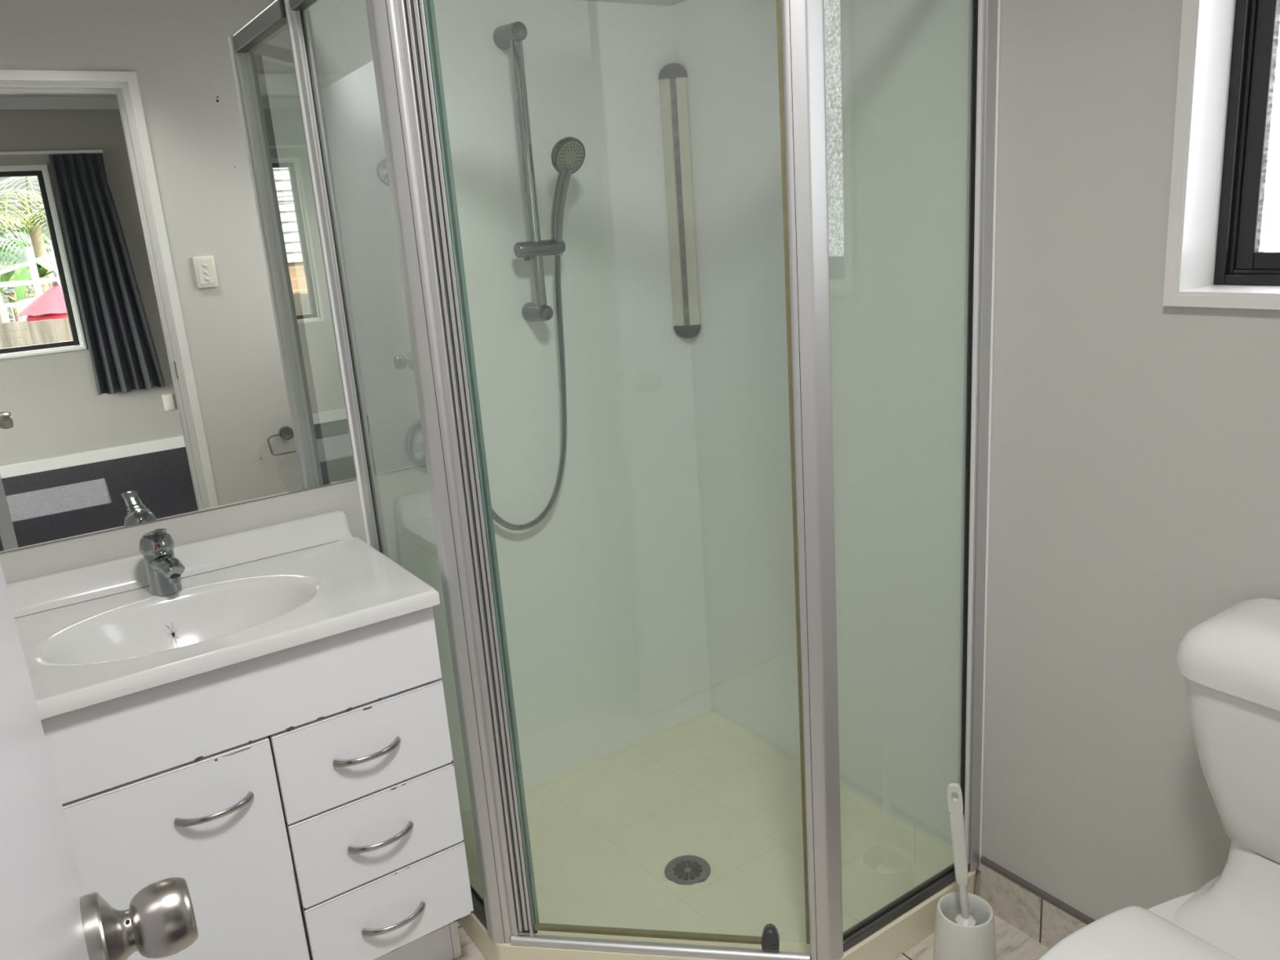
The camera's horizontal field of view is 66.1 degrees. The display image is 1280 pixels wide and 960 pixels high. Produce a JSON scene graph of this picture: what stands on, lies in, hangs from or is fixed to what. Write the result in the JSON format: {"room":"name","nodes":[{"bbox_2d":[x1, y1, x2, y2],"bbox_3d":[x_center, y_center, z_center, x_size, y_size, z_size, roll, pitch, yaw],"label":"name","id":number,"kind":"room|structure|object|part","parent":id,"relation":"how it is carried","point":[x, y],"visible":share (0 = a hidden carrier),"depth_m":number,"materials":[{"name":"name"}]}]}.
{"room":"bathroom","nodes":[
{"label":"bathroom","id":0,"kind":"room"},
{"bbox_2d":[0,0,671,584],"bbox_3d":[-0.601,-0.353,2.081,1.920,2.600,0.100,-14,18,-32],"label":"wall","id":1,"kind":"structure","parent":0,"point":[24,563],"depth_m":1.93,"materials":[{"name":"paint"}]},
{"bbox_2d":[0,0,355,552],"bbox_3d":[-0.908,-0.448,1.780,0.648,1.059,0.005,-14,18,-32],"label":"wall mirror","id":2,"kind":"object","parent":1,"relation":"attached to","point":[168,346],"visible":1,"depth_m":1.80,"materials":[{"name":"silver mirror"}]},
{"bbox_2d":[284,0,1000,871],"bbox_3d":[0.023,-0.057,1.954,0.906,1.846,0.912,-14,18,-32],"label":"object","id":3,"kind":"structure","parent":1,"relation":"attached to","point":[655,591],"depth_m":2.22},
{"bbox_2d":[405,417,427,474],"bbox_3d":[-0.423,-0.068,2.137,0.142,0.150,0.098,-14,18,-32],"label":"shower mixer","id":4,"kind":"object","parent":3,"relation":"attached to","point":[414,443],"visible":0.14,"depth_m":2.13,"materials":[{"name":"silver metal"}]},
{"bbox_2d":[493,21,565,321],"bbox_3d":[-0.240,-0.660,2.144,0.116,0.626,0.085,-14,18,-32],"label":"slide rail","id":5,"kind":"object","parent":3,"relation":"attached to","point":[512,35],"visible":0.99,"depth_m":2.12,"materials":[{"name":"silver metal"}]},
{"bbox_3d":[-0.240,-0.651,2.129,0.026,0.573,0.026,-14,18,-32],"label":"rail","id":6,"kind":"part","parent":5,"relation":"part of","materials":[{"name":"silver metal"}]},
{"bbox_2d":[551,136,585,255],"bbox_3d":[-0.160,-0.618,2.147,0.081,0.244,0.089,-14,18,-32],"label":"shower","id":7,"kind":"object","parent":5,"relation":"attached to","point":[568,153],"visible":0.99,"depth_m":2.12,"materials":[{"name":"silver metal"}]},
{"bbox_2d":[491,254,567,531],"bbox_3d":[-0.318,-0.255,2.174,0.360,0.791,0.044,-14,18,-32],"label":"shower hose","id":8,"kind":"object","parent":7,"relation":"attached to","point":[496,517],"visible":0.48,"depth_m":2.28,"materials":[{"name":"silver metal"}]},
{"bbox_3d":[-0.172,-0.591,2.157,0.071,0.188,0.028,6,18,32],"label":"handle","id":9,"kind":"part","parent":7,"relation":"part of","materials":[{"name":"silver metal"}]},
{"bbox_3d":[-0.149,-0.691,2.103,0.069,0.063,0.031,-14,18,-32],"label":"spray plate","id":10,"kind":"part","parent":7,"relation":"part of","materials":[{"name":"beige"}]},
{"bbox_2d":[658,62,701,338],"bbox_3d":[0.098,-0.669,2.397,0.054,0.653,0.054,-14,18,-32],"label":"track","id":11,"kind":"object","parent":3,"relation":"attached to","point":[673,77],"visible":1,"depth_m":2.39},
{"bbox_2d":[452,914,1049,959],"bbox_3d":[0.087,1.109,1.573,1.920,0.050,2.210,-14,18,-32],"label":"floor","id":12,"kind":"structure","parent":0,"point":[1011,944],"depth_m":1.97,"materials":[{"name":"tile"}]},
{"bbox_2d":[6,510,474,959],"bbox_3d":[-0.767,0.611,1.816,0.753,0.901,0.478,-14,18,-32],"label":"vanity unit","id":13,"kind":"object","parent":12,"relation":"on","point":[291,762],"visible":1,"depth_m":1.69,"materials":[{"name":"wood"}]},
{"bbox_2d":[138,528,185,595],"bbox_3d":[-0.866,0.143,1.779,0.060,0.139,0.116,-14,18,-32],"label":"tap","id":14,"kind":"object","parent":13,"relation":"on","point":[164,571],"visible":1,"depth_m":1.77,"materials":[{"name":"silver metal"}]},
{"bbox_3d":[-0.863,0.096,1.757,0.040,0.037,0.093,-14,18,-32],"label":"lever","id":15,"kind":"part","parent":14,"relation":"part of","materials":[{"name":"silver metal"}]},
{"bbox_3d":[-0.853,0.156,1.775,0.043,0.038,0.078,-17,20,-40],"label":"spout","id":16,"kind":"part","parent":14,"relation":"part of","materials":[{"name":"silver metal"}]},
{"bbox_2d":[164,623,185,647],"bbox_3d":[-0.833,0.296,1.781,0.035,0.070,0.050,-18,20,-41],"label":"spider","id":17,"kind":"object","parent":13,"relation":"on","point":[172,633],"visible":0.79,"depth_m":1.78,"materials":[{"name":"black"}]},
{"bbox_3d":[-0.778,0.710,1.579,0.435,0.496,0.015,-14,18,-32],"label":"cabinet door","id":18,"kind":"part","parent":13,"relation":"part of","materials":[{"name":"plastic"}]},
{"bbox_3d":[-0.682,0.534,1.582,0.122,0.016,0.031,-14,18,-32],"label":"handle","id":19,"kind":"part","parent":13,"relation":"part of","materials":[{"name":"silver metal"}]},
{"bbox_3d":[-0.675,0.365,1.576,0.744,0.150,0.015,-14,18,-32],"label":"fascia panel","id":20,"kind":"part","parent":13,"relation":"part of","materials":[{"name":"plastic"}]},
{"bbox_3d":[-0.482,0.476,1.734,0.304,0.167,0.015,-14,18,-32],"label":"drawer","id":21,"kind":"part","parent":13,"relation":"part of","materials":[{"name":"plastic"}]},
{"bbox_3d":[-0.472,0.479,1.716,0.122,0.016,0.031,-14,18,-32],"label":"handle","id":22,"kind":"part","parent":13,"relation":"part of","materials":[{"name":"silver metal"}]},
{"bbox_3d":[-0.470,0.638,1.778,0.305,0.166,0.015,-14,18,-32],"label":"drawer","id":23,"kind":"part","parent":13,"relation":"part of","materials":[{"name":"plastic"}]},
{"bbox_3d":[-0.460,0.645,1.760,0.122,0.016,0.031,-14,18,-32],"label":"handle","id":24,"kind":"part","parent":13,"relation":"part of","materials":[{"name":"silver metal"}]},
{"bbox_3d":[-0.458,0.797,1.821,0.306,0.158,0.015,-14,18,-32],"label":"drawer","id":25,"kind":"part","parent":13,"relation":"part of","materials":[{"name":"plastic"}]},
{"bbox_3d":[-0.448,0.812,1.805,0.122,0.016,0.031,-14,18,-32],"label":"handle","id":26,"kind":"part","parent":13,"relation":"part of","materials":[{"name":"silver metal"}]},
{"bbox_3d":[-0.478,0.573,2.037,0.018,0.819,0.428,-14,18,-32],"label":"panel","id":27,"kind":"part","parent":13,"relation":"part of","materials":[{"name":"plastic"}]},
{"bbox_2d":[457,711,976,959],"bbox_3d":[0.089,0.866,2.201,0.909,0.089,0.911,-14,18,-32],"label":"shower tray","id":28,"kind":"object","parent":12,"relation":"on","point":[693,824],"visible":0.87,"depth_m":2.23,"materials":[{"name":"beige plastic"}]},
{"bbox_2d":[288,0,998,959],"bbox_3d":[-0.004,-0.007,1.808,1.270,1.824,0.348,-1,15,12],"label":"shower frame","id":29,"kind":"object","parent":28,"relation":"on","point":[403,35],"visible":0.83,"depth_m":1.70,"materials":[{"name":"silver metal"}]},
{"bbox_3d":[-0.532,-0.858,1.673,0.025,0.036,0.387,-14,18,-32],"label":"rail","id":30,"kind":"part","parent":29,"relation":"part of","materials":[{"name":"grey metal"}]},
{"bbox_3d":[-0.339,0.037,1.728,0.044,1.816,0.054,-14,18,-32],"label":"corner post","id":31,"kind":"part","parent":29,"relation":"part of","materials":[{"name":"silver metal"}]},
{"bbox_3d":[-0.407,0.862,2.135,0.021,0.022,0.387,-14,18,-32],"label":"rail","id":32,"kind":"part","parent":29,"relation":"part of","materials":[{"name":"grey metal"}]},
{"bbox_3d":[0.032,0.905,1.891,0.581,0.020,0.017,-1,15,11],"label":"threshold rail","id":33,"kind":"part","parent":29,"relation":"part of","materials":[{"name":"silver metal"}]},
{"bbox_3d":[0.284,0.021,1.615,0.063,1.816,0.044,-14,18,-32],"label":"corner post","id":34,"kind":"part","parent":29,"relation":"part of","materials":[{"name":"silver metal"}]},
{"bbox_3d":[0.529,0.842,1.956,0.369,0.022,0.024,-14,18,-32],"label":"rail","id":35,"kind":"part","parent":29,"relation":"part of","materials":[{"name":"grey metal"}]},
{"bbox_2d":[933,891,995,959],"bbox_3d":[0.631,0.886,1.910,0.116,0.124,0.116,-14,18,-32],"label":"toilet brush holder","id":36,"kind":"object","parent":12,"relation":"on","point":[953,940],"visible":0.97,"depth_m":1.87,"materials":[{"name":"white plastic"}]},
{"bbox_2d":[946,782,984,925],"bbox_3d":[0.619,0.732,1.869,0.071,0.339,0.073,-14,18,-32],"label":"toilet brush","id":37,"kind":"object","parent":36,"relation":"in","point":[955,806],"visible":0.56,"depth_m":1.86,"materials":[{"name":"white plastic"}]},
{"bbox_3d":[0.601,0.672,1.858,0.041,0.216,0.012,0,16,16],"label":"handle","id":38,"kind":"part","parent":37,"relation":"part of","materials":[{"name":"white plastic"}]},
{"bbox_3d":[0.627,0.814,1.892,0.038,0.096,0.038,-14,18,-32],"label":"stem","id":39,"kind":"part","parent":37,"relation":"part of","materials":[{"name":"white plastic"}]},
{"bbox_2d":[1038,597,1279,959],"bbox_3d":[0.766,0.669,1.272,0.681,0.854,0.400,-14,18,-32],"label":"toilet","id":40,"kind":"object","parent":12,"relation":"on","point":[1228,661],"visible":1,"depth_m":1.38,"materials":[{"name":"white ceramic"}]},
{"bbox_3d":[0.651,0.690,1.197,0.404,0.020,0.380,-14,18,-32],"label":"lid","id":41,"kind":"part","parent":40,"relation":"part of","materials":[{"name":"white plastic"}]},
{"bbox_3d":[0.940,0.254,1.302,0.194,0.084,0.400,-14,18,-32],"label":"cistern lid","id":42,"kind":"part","parent":40,"relation":"part of","materials":[{"name":"white ceramic"}]},
{"bbox_2d":[671,0,1279,920],"bbox_3d":[0.748,-0.346,1.685,0.120,2.600,2.060,-14,18,-32],"label":"wall","id":43,"kind":"structure","parent":0,"point":[1135,495],"depth_m":1.64,"materials":[{"name":"paint"}]},
{"bbox_2d":[980,862,1086,948],"bbox_3d":[1.041,0.948,1.605,0.009,0.108,1.144,-14,18,-32],"label":"baseboard","id":44,"kind":"structure","parent":43,"relation":"attached to","point":[1028,913],"depth_m":1.98,"materials":[{"name":"tile"}]},
{"bbox_2d":[979,856,1095,924],"bbox_3d":[1.036,0.893,1.590,0.010,0.010,1.146,-14,18,-32],"label":"trim","id":45,"kind":"structure","parent":43,"relation":"attached to","point":[1033,889],"depth_m":1.94,"materials":[{"name":"grey metal"}]},
{"bbox_2d":[1162,0,1279,309],"bbox_3d":[1.017,-0.614,1.172,0.152,0.810,0.656,-14,18,-32],"label":"window","id":46,"kind":"structure","parent":43,"relation":"in","point":[1228,95],"depth_m":1.45,"materials":[{"name":"paint"}]},
{"bbox_3d":[1.056,-0.623,1.197,0.047,0.765,0.610,-14,18,-32],"label":"frame","id":47,"kind":"part","parent":46,"relation":"part of","materials":[{"name":"black metal"}]},
{"bbox_3d":[1.065,-0.625,1.203,0.036,0.721,0.566,-14,18,-32],"label":"sash","id":48,"kind":"part","parent":46,"relation":"part of","materials":[{"name":"black metal"}]},
{"bbox_3d":[1.066,-0.626,1.203,0.006,0.676,0.522,-14,18,-32],"label":"pane","id":49,"kind":"part","parent":46,"relation":"part of","materials":[{"name":"grey"}]},
{"bbox_3d":[-0.188,0.225,-0.180,3.870,2.600,0.101,-14,18,-32],"label":"wall","id":50,"kind":"structure","parent":0,"visible":0},
{"bbox_3d":[0.287,0.381,0.192,0.749,2.040,0.112,-14,18,-32],"label":"door","id":51,"kind":"structure","parent":50,"relation":"in","visible":0},
{"bbox_2d":[0,562,198,959],"bbox_3d":[-0.206,0.369,0.394,0.164,2.003,0.746,-14,18,-32],"label":"door","id":52,"kind":"structure","parent":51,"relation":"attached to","point":[46,913],"depth_m":0.56,"materials":[{"name":"grey paint"}]},
{"bbox_3d":[-0.328,0.302,0.676,0.039,0.050,0.050,-14,18,-32],"label":"knob","id":53,"kind":"part","parent":52,"relation":"part of","materials":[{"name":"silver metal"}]}
]}

